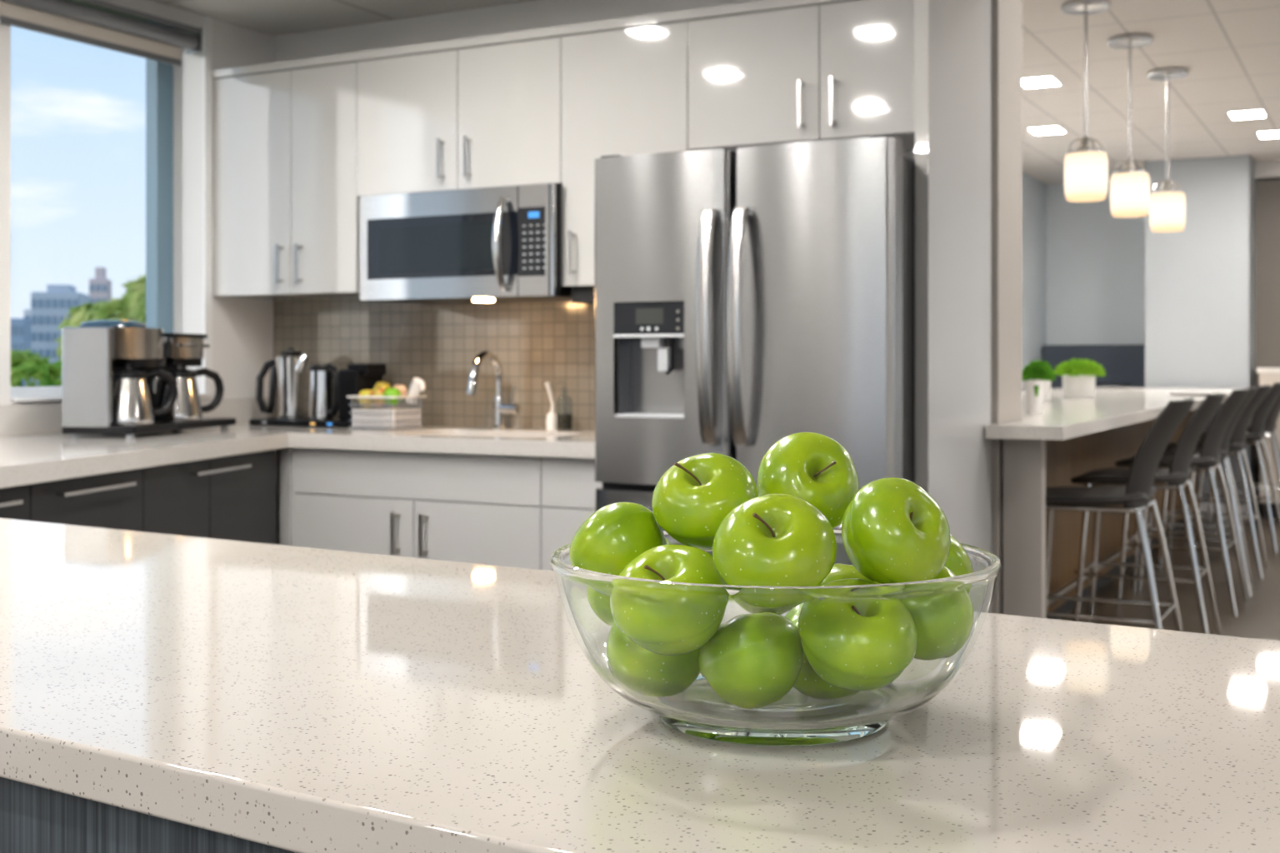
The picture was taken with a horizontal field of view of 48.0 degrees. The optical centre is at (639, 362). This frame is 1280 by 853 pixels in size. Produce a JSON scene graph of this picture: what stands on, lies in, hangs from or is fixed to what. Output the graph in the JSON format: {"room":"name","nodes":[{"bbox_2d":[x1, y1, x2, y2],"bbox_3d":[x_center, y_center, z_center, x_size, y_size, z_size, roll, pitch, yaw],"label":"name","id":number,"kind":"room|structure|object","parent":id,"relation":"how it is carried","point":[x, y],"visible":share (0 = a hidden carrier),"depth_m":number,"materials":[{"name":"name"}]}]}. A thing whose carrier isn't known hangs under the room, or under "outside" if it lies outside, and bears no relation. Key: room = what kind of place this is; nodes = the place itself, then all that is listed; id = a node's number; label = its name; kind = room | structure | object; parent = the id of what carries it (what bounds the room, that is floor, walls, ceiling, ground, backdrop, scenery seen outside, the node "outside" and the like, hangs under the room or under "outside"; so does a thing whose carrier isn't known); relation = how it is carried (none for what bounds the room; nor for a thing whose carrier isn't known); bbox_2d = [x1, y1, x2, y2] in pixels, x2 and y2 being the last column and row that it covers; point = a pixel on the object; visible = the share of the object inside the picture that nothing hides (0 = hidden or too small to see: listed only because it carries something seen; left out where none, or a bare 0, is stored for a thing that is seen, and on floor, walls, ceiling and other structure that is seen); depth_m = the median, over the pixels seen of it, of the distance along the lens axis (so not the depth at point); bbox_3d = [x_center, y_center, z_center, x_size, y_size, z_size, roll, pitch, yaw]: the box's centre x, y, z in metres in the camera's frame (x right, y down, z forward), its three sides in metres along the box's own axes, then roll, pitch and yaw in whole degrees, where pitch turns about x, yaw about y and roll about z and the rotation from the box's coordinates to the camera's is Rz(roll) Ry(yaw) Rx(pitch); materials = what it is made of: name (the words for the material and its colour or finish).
{"room":"office break room kitchen","nodes":[
{"label":"office break room kitchen","id":0,"kind":"room"},
{"bbox_2d":[0,0,274,449],"bbox_3d":[-3.314,-0.070,2.569,0.220,2.500,7.850,0,0,28],"label":"wall","id":1,"kind":"structure","parent":0,"point":[242,328],"depth_m":5.51,"materials":[{"name":"white paint"}]},
{"bbox_2d":[0,0,202,66],"bbox_3d":[-1.863,-1.173,4.995,0.079,0.149,0.855,0,0,28],"label":"roller blind","id":2,"kind":"object","parent":1,"relation":"attached to","point":[99,23],"visible":1,"depth_m":5.00,"materials":[{"name":"grey fabric"}]},
{"bbox_2d":[10,58,208,402],"bbox_3d":[-1.944,-0.565,5.131,0.240,1.390,0.860,0,0,28],"label":"window","id":3,"kind":"structure","parent":1,"relation":"in","point":[159,76],"depth_m":5.48,"materials":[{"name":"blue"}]},
{"bbox_2d":[202,15,212,396],"bbox_3d":[-1.648,-0.595,5.478,0.014,1.449,0.040,0,0,28],"label":"trim","id":4,"kind":"structure","parent":1,"relation":"attached to","point":[207,21],"depth_m":5.47,"materials":[{"name":"white"}]},
{"bbox_2d":[151,0,531,35],"bbox_3d":[0.019,-1.360,0.679,8.200,0.080,8.020,0,0,28],"label":"ceiling","id":5,"kind":"structure","parent":0,"point":[274,17],"depth_m":5.39,"materials":[{"name":"paint"}]},
{"bbox_2d":[273,0,914,544],"bbox_3d":[-0.334,-0.220,5.300,2.940,2.800,0.178,0,0,28],"label":"wall","id":6,"kind":"structure","parent":0,"point":[535,344],"depth_m":5.38,"materials":[{"name":"beige tile"}]},
{"bbox_2d":[212,62,359,299],"bbox_3d":[-1.258,-0.668,5.473,0.698,0.831,0.377,0,0,28],"label":"upper cabinet","id":7,"kind":"object","parent":6,"relation":"attached to","point":[286,202],"visible":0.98,"depth_m":5.33,"materials":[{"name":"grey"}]},
{"bbox_2d":[211,0,856,79],"bbox_3d":[-0.295,-1.101,4.978,2.867,0.031,0.353,0,0,28],"label":"crown molding","id":8,"kind":"structure","parent":7,"relation":"on","point":[761,6],"depth_m":4.82,"materials":[{"name":"grey paint"}]},
{"bbox_2d":[357,36,561,196],"bbox_3d":[-0.571,-0.841,5.110,0.854,0.487,0.377,0,0,28],"label":"upper cabinet","id":9,"kind":"object","parent":6,"relation":"attached to","point":[487,116],"visible":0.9,"depth_m":4.96,"materials":[{"name":"grey wood"}]},
{"bbox_2d":[360,182,571,304],"bbox_3d":[-0.558,-0.403,5.050,0.807,0.386,0.472,0,0,28],"label":"microwave oven","id":10,"kind":"object","parent":9,"relation":"attached to","point":[495,244],"visible":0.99,"depth_m":4.90,"materials":[{"name":"silver metal"}]},
{"bbox_2d":[561,21,690,304],"bbox_3d":[0.015,-0.642,4.801,0.466,0.884,0.377,0,0,28],"label":"upper cabinet","id":11,"kind":"object","parent":6,"relation":"attached to","point":[625,92],"depth_m":4.69,"materials":[{"name":"grey wood"}]},
{"bbox_2d":[688,0,914,150],"bbox_3d":[0.595,-0.879,4.495,0.841,0.409,0.377,0,0,28],"label":"upper cabinet","id":12,"kind":"object","parent":6,"relation":"attached to","point":[845,70],"visible":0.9,"depth_m":4.37,"materials":[{"name":"grey"}]},
{"bbox_2d":[991,0,1022,614],"bbox_3d":[1.093,-0.195,4.636,0.204,2.750,0.320,0,0,28],"label":"wall pier","id":13,"kind":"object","parent":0,"point":[1007,15],"visible":0.11,"depth_m":4.52,"materials":[{"name":"grey paint"}]},
{"bbox_2d":[1022,172,1046,390],"bbox_3d":[1.571,-0.195,9.133,0.250,2.750,8.380,0,0,28],"label":"wall","id":14,"kind":"structure","parent":0,"point":[1034,192],"depth_m":12.27,"materials":[{"name":"white paint"}]},
{"bbox_2d":[1046,180,1144,344],"bbox_3d":[6.445,-0.195,11.298,6.350,2.750,0.200,0,0,28],"label":"wall","id":15,"kind":"structure","parent":0,"point":[1096,258],"depth_m":12.51,"materials":[{"name":"white paint"}]},
{"bbox_2d":[1022,0,1279,184],"bbox_3d":[4.425,-1.610,7.739,7.000,0.080,8.580,0,0,28],"label":"ceiling","id":16,"kind":"structure","parent":0,"point":[1229,50],"depth_m":8.00,"materials":[{"name":"white paint"}]},
{"bbox_2d":[1022,75,1063,88],"bbox_3d":[2.227,-1.567,8.036,0.214,0.006,0.274,0,0,28],"label":"recessed light","id":17,"kind":"object","parent":16,"relation":"in","point":[1047,81],"visible":0.76,"depth_m":8.03,"materials":[{"name":"white"}]},
{"bbox_2d":[1025,125,1066,134],"bbox_3d":[2.746,-1.567,9.707,0.214,0.006,0.274,0,0,28],"label":"recessed light","id":18,"kind":"object","parent":16,"relation":"in","point":[1056,129],"visible":1,"depth_m":9.70,"materials":[{"name":"white"}]},
{"bbox_2d":[1029,127,1064,134],"bbox_3d":[2.746,-1.567,9.707,0.190,0.003,0.250,0,0,28],"label":"diffuser","id":19,"kind":"object","parent":18,"relation":"attached to","point":[1033,130],"depth_m":9.70,"materials":[{"name":"plastic"}]},
{"bbox_2d":[1060,0,1110,202],"bbox_3d":[1.945,-1.139,6.269,0.210,0.861,0.210,0,0,28],"label":"pendant lamp","id":20,"kind":"object","parent":16,"relation":"hanging from","point":[1086,168],"visible":1,"depth_m":6.21,"materials":[{"name":"white glass"}]},
{"bbox_2d":[1078,135,1091,149],"bbox_3d":[1.945,-0.950,6.269,0.064,0.070,0.064,0,0,28],"label":"socket","id":21,"kind":"object","parent":20,"relation":"attached to","point":[1084,143],"depth_m":6.25,"materials":[{"name":"silver metal"}]},
{"bbox_2d":[1107,33,1153,217],"bbox_3d":[2.367,-1.139,6.944,0.210,0.861,0.210,0,0,28],"label":"pendant lamp","id":22,"kind":"object","parent":16,"relation":"hanging from","point":[1130,187],"visible":1,"depth_m":6.88,"materials":[{"name":"white glass"}]},
{"bbox_2d":[1123,158,1135,170],"bbox_3d":[2.367,-0.950,6.944,0.064,0.070,0.064,0,0,28],"label":"socket","id":23,"kind":"object","parent":22,"relation":"attached to","point":[1129,163],"depth_m":6.93,"materials":[{"name":"silver metal"}]},
{"bbox_2d":[1146,67,1188,232],"bbox_3d":[2.840,-1.139,7.737,0.210,0.861,0.210,0,0,28],"label":"pendant lamp","id":24,"kind":"object","parent":16,"relation":"hanging from","point":[1167,205],"visible":1,"depth_m":7.68,"materials":[{"name":"white glass"}]},
{"bbox_2d":[1226,109,1267,119],"bbox_3d":[3.841,-1.567,9.088,0.214,0.006,0.274,0,0,28],"label":"recessed light","id":25,"kind":"object","parent":16,"relation":"in","point":[1253,113],"visible":1,"depth_m":9.08,"materials":[{"name":"white"}]},
{"bbox_2d":[1230,110,1264,119],"bbox_3d":[3.841,-1.567,9.088,0.190,0.003,0.250,0,0,28],"label":"diffuser","id":26,"kind":"object","parent":25,"relation":"attached to","point":[1242,114],"depth_m":9.08,"materials":[{"name":"plastic"}]},
{"bbox_2d":[1059,512,1279,640],"bbox_3d":[2.022,1.230,4.473,8.200,0.100,16.600,0,0,28],"label":"floor","id":27,"kind":"structure","parent":0,"point":[1258,618],"depth_m":7.31,"materials":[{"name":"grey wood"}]},
{"bbox_2d":[0,485,29,520],"bbox_3d":[-1.719,0.735,3.247,0.509,0.890,0.481,0,0,10],"label":"drawer unit","id":28,"kind":"object","parent":27,"relation":"on","point":[14,501],"visible":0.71,"depth_m":3.38,"materials":[{"name":"black"}]},
{"bbox_2d":[27,469,142,531],"bbox_3d":[-1.634,0.735,3.746,0.509,0.890,0.527,0,0,10],"label":"drawer unit","id":29,"kind":"object","parent":27,"relation":"on","point":[111,500],"visible":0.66,"depth_m":3.72,"materials":[{"name":"black wood"}]},
{"bbox_2d":[0,777,294,852],"bbox_3d":[-0.031,0.739,1.241,4.100,0.882,0.778,0,0,32],"label":"base cabinet","id":30,"kind":"object","parent":27,"relation":"on","point":[33,819],"visible":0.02,"depth_m":1.01,"materials":[{"name":"wood"}]},
{"bbox_2d":[0,518,1279,852],"bbox_3d":[-0.027,0.279,1.247,4.200,0.037,0.836,0,0,32],"label":"countertop","id":31,"kind":"structure","parent":30,"relation":"on","point":[294,699],"depth_m":1.02,"materials":[{"name":"beige stone"}]},
{"bbox_2d":[550,529,1001,746],"bbox_3d":[0.097,0.199,1.050,0.324,0.120,0.324,0,0,-19],"label":"glass bowl","id":32,"kind":"object","parent":31,"relation":"on","point":[796,719],"visible":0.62,"depth_m":0.94,"materials":[{"name":"clear glass"}]},
{"bbox_2d":[569,501,666,596],"bbox_3d":[-0.014,0.134,1.035,0.068,0.068,0.071,0,0,14],"label":"apple","id":33,"kind":"object","parent":32,"relation":"in","point":[616,533],"visible":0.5,"depth_m":1.01,"materials":[{"name":"green food"}]},
{"bbox_2d":[586,537,670,626],"bbox_3d":[-0.002,0.166,1.096,0.080,0.076,0.069,0,0,-35],"label":"apple","id":34,"kind":"object","parent":32,"relation":"in","point":[599,603],"visible":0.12,"depth_m":1.08,"materials":[{"name":"green food"}]},
{"bbox_2d":[606,620,700,691],"bbox_3d":[0.010,0.204,1.035,0.069,0.076,0.072,0,0,-39],"label":"apple","id":35,"kind":"object","parent":32,"relation":"in","point":[626,659],"visible":0.29,"depth_m":1.01,"materials":[{"name":"green food"}]},
{"bbox_2d":[610,544,728,655],"bbox_3d":[0.021,0.161,0.967,0.078,0.073,0.077,0,0,-35],"label":"apple","id":36,"kind":"object","parent":32,"relation":"in","point":[661,625],"visible":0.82,"depth_m":0.94,"materials":[{"name":"green food"}]},
{"bbox_2d":[651,452,758,551],"bbox_3d":[0.046,0.100,1.023,0.073,0.070,0.074,0,0,-33],"label":"apple","id":37,"kind":"object","parent":32,"relation":"in","point":[691,500],"visible":0.81,"depth_m":1.00,"materials":[{"name":"green food"}]},
{"bbox_2d":[698,612,803,698],"bbox_3d":[0.077,0.205,0.988,0.075,0.068,0.072,0,0,-38],"label":"apple","id":38,"kind":"object","parent":32,"relation":"in","point":[756,655],"visible":0.79,"depth_m":0.96,"materials":[{"name":"green food"}]},
{"bbox_2d":[735,600,802,614],"bbox_3d":[0.104,0.169,1.160,0.075,0.072,0.076,0,0,-36],"label":"apple","id":39,"kind":"object","parent":32,"relation":"in","point":[751,609],"visible":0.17,"depth_m":1.14,"materials":[{"name":"green food"}]},
{"bbox_2d":[712,493,836,608],"bbox_3d":[0.087,0.122,0.931,0.078,0.073,0.075,0,0,-35],"label":"apple","id":40,"kind":"object","parent":32,"relation":"in","point":[775,539],"visible":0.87,"depth_m":0.91,"materials":[{"name":"green food"}]},
{"bbox_2d":[756,431,859,529],"bbox_3d":[0.126,0.091,1.080,0.076,0.076,0.074,0,0,12],"label":"apple","id":41,"kind":"object","parent":32,"relation":"in","point":[814,468],"visible":0.7,"depth_m":1.06,"materials":[{"name":"green food"}]},
{"bbox_2d":[785,601,859,697],"bbox_3d":[0.132,0.207,1.033,0.075,0.075,0.063,0,0,23],"label":"apple","id":42,"kind":"object","parent":32,"relation":"in","point":[808,683],"visible":0.18,"depth_m":1.01,"materials":[{"name":"green food"}]},
{"bbox_2d":[819,563,873,586],"bbox_3d":[0.166,0.190,1.123,0.074,0.067,0.077,0,0,-36],"label":"apple","id":43,"kind":"object","parent":32,"relation":"in","point":[839,571],"visible":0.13,"depth_m":1.10,"materials":[{"name":"green food"}]},
{"bbox_2d":[798,578,917,691],"bbox_3d":[0.144,0.182,0.958,0.077,0.073,0.078,0,0,-44],"label":"apple","id":44,"kind":"object","parent":32,"relation":"in","point":[864,645],"visible":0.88,"depth_m":0.93,"materials":[{"name":"green food"}]},
{"bbox_2d":[841,477,950,584],"bbox_3d":[0.173,0.115,0.977,0.077,0.074,0.069,0,0,-33],"label":"apple","id":45,"kind":"object","parent":32,"relation":"in","point":[893,531],"visible":0.96,"depth_m":0.95,"materials":[{"name":"green food"}]},
{"bbox_2d":[873,534,973,593],"bbox_3d":[0.209,0.155,1.075,0.070,0.070,0.074,0,0,-21],"label":"apple","id":46,"kind":"object","parent":32,"relation":"in","point":[958,562],"visible":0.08,"depth_m":1.05,"materials":[{"name":"green food"}]},
{"bbox_2d":[900,566,974,660],"bbox_3d":[0.199,0.174,1.007,0.067,0.070,0.068,0,0,10],"label":"apple","id":47,"kind":"object","parent":32,"relation":"in","point":[943,622],"visible":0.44,"depth_m":0.98,"materials":[{"name":"green food"}]},
{"bbox_2d":[139,450,275,544],"bbox_3d":[-1.514,0.735,4.439,0.509,0.890,0.876,0,0,10],"label":"drawer unit","id":48,"kind":"object","parent":27,"relation":"on","point":[232,497],"visible":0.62,"depth_m":4.39,"materials":[{"name":"black"}]},
{"bbox_2d":[280,447,294,546],"bbox_3d":[-1.205,0.736,4.919,0.045,0.889,0.025,0,0,28],"label":"cabinet filler","id":49,"kind":"object","parent":27,"relation":"on","point":[286,454],"visible":0.22,"depth_m":4.91,"materials":[{"name":"grey wood"}]},
{"bbox_2d":[0,423,594,488],"bbox_3d":[-1.184,0.264,4.207,2.010,0.048,2.542,0,0,28],"label":"countertop","id":50,"kind":"structure","parent":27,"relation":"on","point":[24,459],"depth_m":4.47,"materials":[{"name":"stone"}]},
{"bbox_2d":[0,397,276,436],"bbox_3d":[-2.065,0.190,4.673,0.020,0.100,2.544,0,0,28],"label":"upstand","id":51,"kind":"object","parent":50,"relation":"on","point":[15,420],"visible":0.41,"depth_m":4.81,"materials":[{"name":"stone"}]},
{"bbox_2d":[61,320,235,438],"bbox_3d":[-1.652,0.051,4.866,0.269,0.378,0.704,0,0,10],"label":"coffee maker","id":52,"kind":"object","parent":50,"relation":"on","point":[92,351],"visible":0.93,"depth_m":4.54,"materials":[{"name":"silver plastic"}]},
{"bbox_2d":[112,359,165,367],"bbox_3d":[-1.658,0.002,4.716,0.174,0.027,0.200,0,0,10],"label":"basket","id":53,"kind":"object","parent":52,"relation":"on","point":[116,362],"depth_m":4.62,"materials":[{"name":"black plastic"}]},
{"bbox_2d":[112,365,177,425],"bbox_3d":[-1.617,0.104,4.641,0.249,0.192,0.155,0,0,-23],"label":"coffee carafe","id":54,"kind":"object","parent":52,"relation":"on","point":[132,404],"visible":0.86,"depth_m":4.58,"materials":[{"name":"silver metal"}]},
{"bbox_2d":[112,378,154,425],"bbox_3d":[-1.645,0.126,4.628,0.154,0.148,0.154,0,0,42],"label":"pot","id":55,"kind":"object","parent":54,"relation":"on","point":[132,404],"depth_m":4.57,"materials":[{"name":"silver metal"}]},
{"bbox_2d":[164,358,201,366],"bbox_3d":[-1.630,0.000,5.016,0.120,0.030,0.200,0,0,10],"label":"basket","id":56,"kind":"object","parent":52,"relation":"on","point":[169,362],"depth_m":4.97,"materials":[{"name":"black plastic"}]},
{"bbox_2d":[152,365,224,421],"bbox_3d":[-1.557,0.104,4.966,0.249,0.192,0.155,0,0,-23],"label":"coffee carafe","id":57,"kind":"object","parent":52,"relation":"on","point":[187,407],"visible":0.85,"depth_m":4.91,"materials":[{"name":"silver metal"}]},
{"bbox_2d":[155,377,202,421],"bbox_3d":[-1.586,0.126,4.952,0.154,0.148,0.154,0,0,42],"label":"pot","id":58,"kind":"object","parent":57,"relation":"on","point":[187,407],"depth_m":4.90,"materials":[{"name":"silver metal"}]},
{"bbox_2d":[249,364,386,428],"bbox_3d":[-1.215,0.122,5.457,0.495,0.234,0.242,0,0,28],"label":"station","id":59,"kind":"object","parent":50,"relation":"on","point":[357,378],"visible":0.77,"depth_m":5.34,"materials":[{"name":"black plastic"}]},
{"bbox_2d":[255,347,309,419],"bbox_3d":[-1.360,0.079,5.535,0.240,0.271,0.124,0,0,28],"label":"kettle","id":60,"kind":"object","parent":59,"relation":"on","point":[289,372],"visible":1,"depth_m":5.49,"materials":[{"name":"silver metal"}]},
{"bbox_2d":[249,417,351,428],"bbox_3d":[-1.221,0.227,5.462,0.480,0.024,0.240,0,0,28],"label":"tray","id":61,"kind":"object","parent":59,"relation":"on","point":[343,422],"depth_m":5.36,"materials":[{"name":"black plastic"}]},
{"bbox_2d":[308,363,338,419],"bbox_3d":[-1.184,0.109,5.437,0.148,0.210,0.098,0,0,28],"label":"kettle","id":62,"kind":"object","parent":59,"relation":"on","point":[323,378],"visible":1,"depth_m":5.40,"materials":[{"name":"silver metal"}]},
{"bbox_2d":[346,395,426,429],"bbox_3d":[-0.920,0.179,5.224,0.215,0.118,0.190,0,0,28],"label":"wire basket","id":63,"kind":"object","parent":50,"relation":"on","point":[390,418],"visible":0.92,"depth_m":5.16,"materials":[{"name":"white metal"}]},
{"bbox_2d":[369,386,385,408],"bbox_3d":[-0.944,0.126,5.191,0.067,0.078,0.067,0,0,28],"label":"mango","id":64,"kind":"object","parent":63,"relation":"on","point":[378,392],"visible":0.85,"depth_m":5.17,"materials":[{"name":"orange food"}]},
{"bbox_2d":[383,386,400,404],"bbox_3d":[-0.890,0.121,5.160,0.065,0.070,0.061,0,0,28],"label":"apple","id":65,"kind":"object","parent":63,"relation":"on","point":[391,392],"visible":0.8,"depth_m":5.14,"materials":[{"name":"green food"}]},
{"bbox_2d":[406,377,424,404],"bbox_3d":[-0.811,0.104,5.221,0.096,0.099,0.042,0,0,37],"label":"roll","id":66,"kind":"object","parent":63,"relation":"on","point":[417,385],"visible":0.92,"depth_m":5.21,"materials":[{"name":"white paper"}]},
{"bbox_2d":[466,350,520,429],"bbox_3d":[-0.517,0.099,5.091,0.117,0.281,0.213,0,0,28],"label":"gooseneck faucet","id":67,"kind":"object","parent":50,"relation":"on","point":[500,407],"visible":1,"depth_m":5.13,"materials":[{"name":"silver metal"}]},
{"bbox_2d":[545,381,557,429],"bbox_3d":[-0.314,0.154,5.096,0.044,0.170,0.044,0,0,-17],"label":"dish brush","id":68,"kind":"object","parent":50,"relation":"on","point":[551,417],"visible":0.92,"depth_m":5.08,"materials":[{"name":"plastic"}]},
{"bbox_2d":[555,388,572,429],"bbox_3d":[-0.265,0.152,5.036,0.058,0.176,0.058,0,0,28],"label":"soap bottle","id":69,"kind":"object","parent":50,"relation":"on","point":[563,422],"visible":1,"depth_m":5.01,"materials":[{"name":"clear glass"}]},
{"bbox_2d":[292,447,544,569],"bbox_3d":[-0.603,0.735,4.940,0.994,0.891,0.686,0,0,28],"label":"base cabinet","id":70,"kind":"object","parent":27,"relation":"on","point":[483,509],"visible":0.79,"depth_m":4.64,"materials":[{"name":"grey"}]},
{"bbox_2d":[541,456,602,571],"bbox_3d":[-0.010,0.735,4.647,0.324,0.891,0.650,0,0,28],"label":"base cabinet","id":71,"kind":"object","parent":27,"relation":"on","point":[569,486],"visible":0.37,"depth_m":4.40,"materials":[{"name":"grey"}]},
{"bbox_2d":[595,134,914,564],"bbox_3d":[0.430,0.299,4.168,0.872,1.762,0.947,0,0,28],"label":"fridge","id":72,"kind":"object","parent":27,"relation":"on","point":[747,299],"visible":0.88,"depth_m":3.79,"materials":[{"name":"grey metal"}]},
{"bbox_2d":[613,334,684,338],"bbox_3d":[0.030,-0.072,3.944,0.217,0.009,0.036,0,0,28],"label":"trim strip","id":73,"kind":"object","parent":72,"relation":"attached to","point":[615,336],"depth_m":3.93,"materials":[{"name":"silver metal"}]},
{"bbox_2d":[915,0,991,613],"bbox_3d":[0.911,-0.069,4.147,0.038,2.498,0.675,0,0,28],"label":"wall","id":74,"kind":"structure","parent":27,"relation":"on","point":[953,37],"depth_m":4.08,"materials":[{"name":"grey paint"}]},
{"bbox_2d":[1041,345,1144,388],"bbox_3d":[3.844,0.515,12.100,0.980,1.330,0.790,0,0,28],"label":"wall panel","id":75,"kind":"object","parent":27,"relation":"on","point":[1122,364],"visible":0.16,"depth_m":12.18,"materials":[{"name":"paint"}]},
{"bbox_2d":[985,386,1246,619],"bbox_3d":[2.358,0.685,7.819,1.370,0.990,7.370,0,0,28],"label":"kitchen island","id":76,"kind":"object","parent":27,"relation":"on","point":[1071,437],"depth_m":6.22,"materials":[{"name":"stone"}]},
{"bbox_2d":[1025,380,1043,414],"bbox_3d":[1.462,0.130,5.334,0.066,0.120,0.067,0,0,28],"label":"cup","id":77,"kind":"object","parent":76,"relation":"on","point":[1033,390],"visible":1,"depth_m":5.31,"materials":[{"name":"white ceramic"}]},
{"bbox_2d":[1022,360,1056,401],"bbox_3d":[1.933,0.087,6.988,0.170,0.204,0.165,0,0,28],"label":"potted herb","id":78,"kind":"object","parent":76,"relation":"on","point":[1036,371],"visible":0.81,"depth_m":6.94,"materials":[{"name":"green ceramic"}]},
{"bbox_2d":[1024,379,1051,401],"bbox_3d":[1.933,0.136,6.986,0.128,0.108,0.128,0,0,28],"label":"pot","id":79,"kind":"object","parent":78,"relation":"on","point":[1047,382],"depth_m":6.93,"materials":[{"name":"white ceramic"}]},
{"bbox_2d":[1053,358,1105,398],"bbox_3d":[2.329,0.082,7.619,0.274,0.215,0.273,0,0,28],"label":"potted herb","id":80,"kind":"object","parent":76,"relation":"on","point":[1078,376],"visible":1,"depth_m":7.55,"materials":[{"name":"white ceramic"}]},
{"bbox_2d":[1062,375,1095,398],"bbox_3d":[2.327,0.127,7.621,0.172,0.124,0.172,0,0,28],"label":"pot","id":81,"kind":"object","parent":80,"relation":"on","point":[1080,387],"depth_m":7.55,"materials":[{"name":"white ceramic"}]},
{"bbox_2d":[1047,492,1207,606],"bbox_3d":[2.669,0.980,7.835,0.083,0.028,6.450,0,0,28],"label":"baseboard","id":82,"kind":"structure","parent":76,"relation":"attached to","point":[1068,587],"depth_m":6.82,"materials":[{"name":"silver metal"}]},
{"bbox_2d":[1045,398,1194,631],"bbox_3d":[1.659,0.654,5.117,0.591,1.054,0.491,0,0,28],"label":"bar stool","id":83,"kind":"object","parent":27,"relation":"on","point":[1135,497],"visible":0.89,"depth_m":4.96,"materials":[{"name":"black plastic"}]},
{"bbox_2d":[1070,392,1225,635],"bbox_3d":[2.136,0.654,6.021,0.591,1.054,0.491,0,0,26],"label":"bar stool","id":84,"kind":"object","parent":27,"relation":"on","point":[1176,477],"visible":0.89,"depth_m":5.91,"materials":[{"name":"grey fabric"}]},
{"bbox_2d":[1115,388,1250,617],"bbox_3d":[2.648,0.654,6.991,0.591,1.054,0.491,0,0,29],"label":"bar stool","id":85,"kind":"object","parent":27,"relation":"on","point":[1207,461],"visible":0.8,"depth_m":6.84,"materials":[{"name":"metal"}]},
{"bbox_2d":[1137,386,1258,596],"bbox_3d":[2.931,0.654,7.560,0.591,1.054,0.491,0,0,24],"label":"bar stool","id":86,"kind":"object","parent":27,"relation":"on","point":[1147,516],"visible":0.37,"depth_m":7.41,"materials":[{"name":"metal"}]},
{"bbox_2d":[1157,385,1271,579],"bbox_3d":[3.256,0.654,8.143,0.591,1.054,0.491,0,0,27],"label":"bar stool","id":87,"kind":"object","parent":27,"relation":"on","point":[1237,442],"visible":0.66,"depth_m":7.99,"materials":[{"name":"metal"}]},
{"bbox_2d":[1185,382,1279,552],"bbox_3d":[3.843,0.654,9.255,0.591,1.054,0.491,0,0,30],"label":"bar stool","id":88,"kind":"object","parent":27,"relation":"on","point":[1253,437],"visible":0.64,"depth_m":9.07,"materials":[{"name":"grey fabric"}]},
{"bbox_2d":[1205,395,1279,529],"bbox_3d":[4.367,0.654,10.246,0.591,1.054,0.491,0,0,28],"label":"bar stool","id":89,"kind":"object","parent":27,"relation":"on","point":[1270,427],"visible":0.45,"depth_m":10.07,"materials":[{"name":"metal"}]},
{"bbox_2d":[1256,367,1279,519],"bbox_3d":[5.222,0.610,10.835,1.020,1.140,0.540,0,0,28],"label":"sideboard","id":90,"kind":"object","parent":27,"relation":"on","point":[1267,376],"visible":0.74,"depth_m":10.80,"materials":[{"name":"beige laminate"}]},
{"bbox_2d":[1145,155,1255,514],"bbox_3d":[4.538,-0.195,11.541,0.750,2.750,1.150,0,0,28],"label":"wall column","id":91,"kind":"structure","parent":0,"point":[1200,278],"depth_m":11.02,"materials":[{"name":"grey paint"}]},
{"bbox_2d":[1191,503,1248,519],"bbox_3d":[4.266,1.130,11.026,0.750,0.100,0.015,0,0,28],"label":"baseboard","id":92,"kind":"structure","parent":91,"relation":"attached to","point":[1204,507],"depth_m":10.94,"materials":[{"name":"white"}]},
{"bbox_2d":[1255,177,1279,512],"bbox_3d":[5.484,-0.135,11.353,1.100,2.630,0.600,0,0,28],"label":"wall","id":93,"kind":"structure","parent":0,"point":[1267,190],"depth_m":11.30,"materials":[{"name":"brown paint"}]},
{"bbox_2d":[1254,160,1279,178],"bbox_3d":[7.009,-1.510,10.492,4.600,0.120,0.700,0,0,28],"label":"trim","id":94,"kind":"structure","parent":93,"relation":"attached to","point":[1268,169],"depth_m":11.22,"materials":[{"name":"white paint"}]},
{"label":"outside","id":95,"kind":"structure","parent":0,"visible":0},
{"bbox_3d":[-98.943,10.430,97.465,254.000,0.500,400.000,0,0,28],"label":"ground","id":96,"kind":"structure","parent":95,"visible":0},
{"bbox_2d":[10,318,31,386],"bbox_3d":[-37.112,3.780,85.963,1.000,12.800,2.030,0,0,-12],"label":"apartment tower","id":97,"kind":"structure","parent":96,"relation":"on","point":[21,328],"depth_m":85.06,"materials":[{"name":"blue"}]},
{"bbox_2d":[10,349,61,387],"bbox_3d":[-10.900,4.956,26.179,5.418,10.461,5.102,0,0,28],"label":"leafy tree","id":98,"kind":"object","parent":96,"relation":"on","point":[26,365],"visible":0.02,"depth_m":25.65,"materials":[{"name":"green plant"}]},
{"bbox_2d":[30,284,89,386],"bbox_3d":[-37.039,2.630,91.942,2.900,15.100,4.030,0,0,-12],"label":"apartment tower","id":99,"kind":"structure","parent":96,"relation":"on","point":[48,308],"depth_m":89.95,"materials":[{"name":"blue"}]},
{"bbox_2d":[53,275,145,360],"bbox_3d":[-11.409,4.052,32.954,3.826,12.267,3.531,0,0,20],"label":"leafy tree","id":100,"kind":"object","parent":96,"relation":"on","point":[132,307],"visible":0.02,"depth_m":32.15,"materials":[{"name":"green plant"}]},
{"bbox_2d":[89,267,111,303],"bbox_3d":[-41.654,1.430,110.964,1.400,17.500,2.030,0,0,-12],"label":"apartment tower","id":101,"kind":"structure","parent":96,"relation":"on","point":[100,287],"depth_m":110.05,"materials":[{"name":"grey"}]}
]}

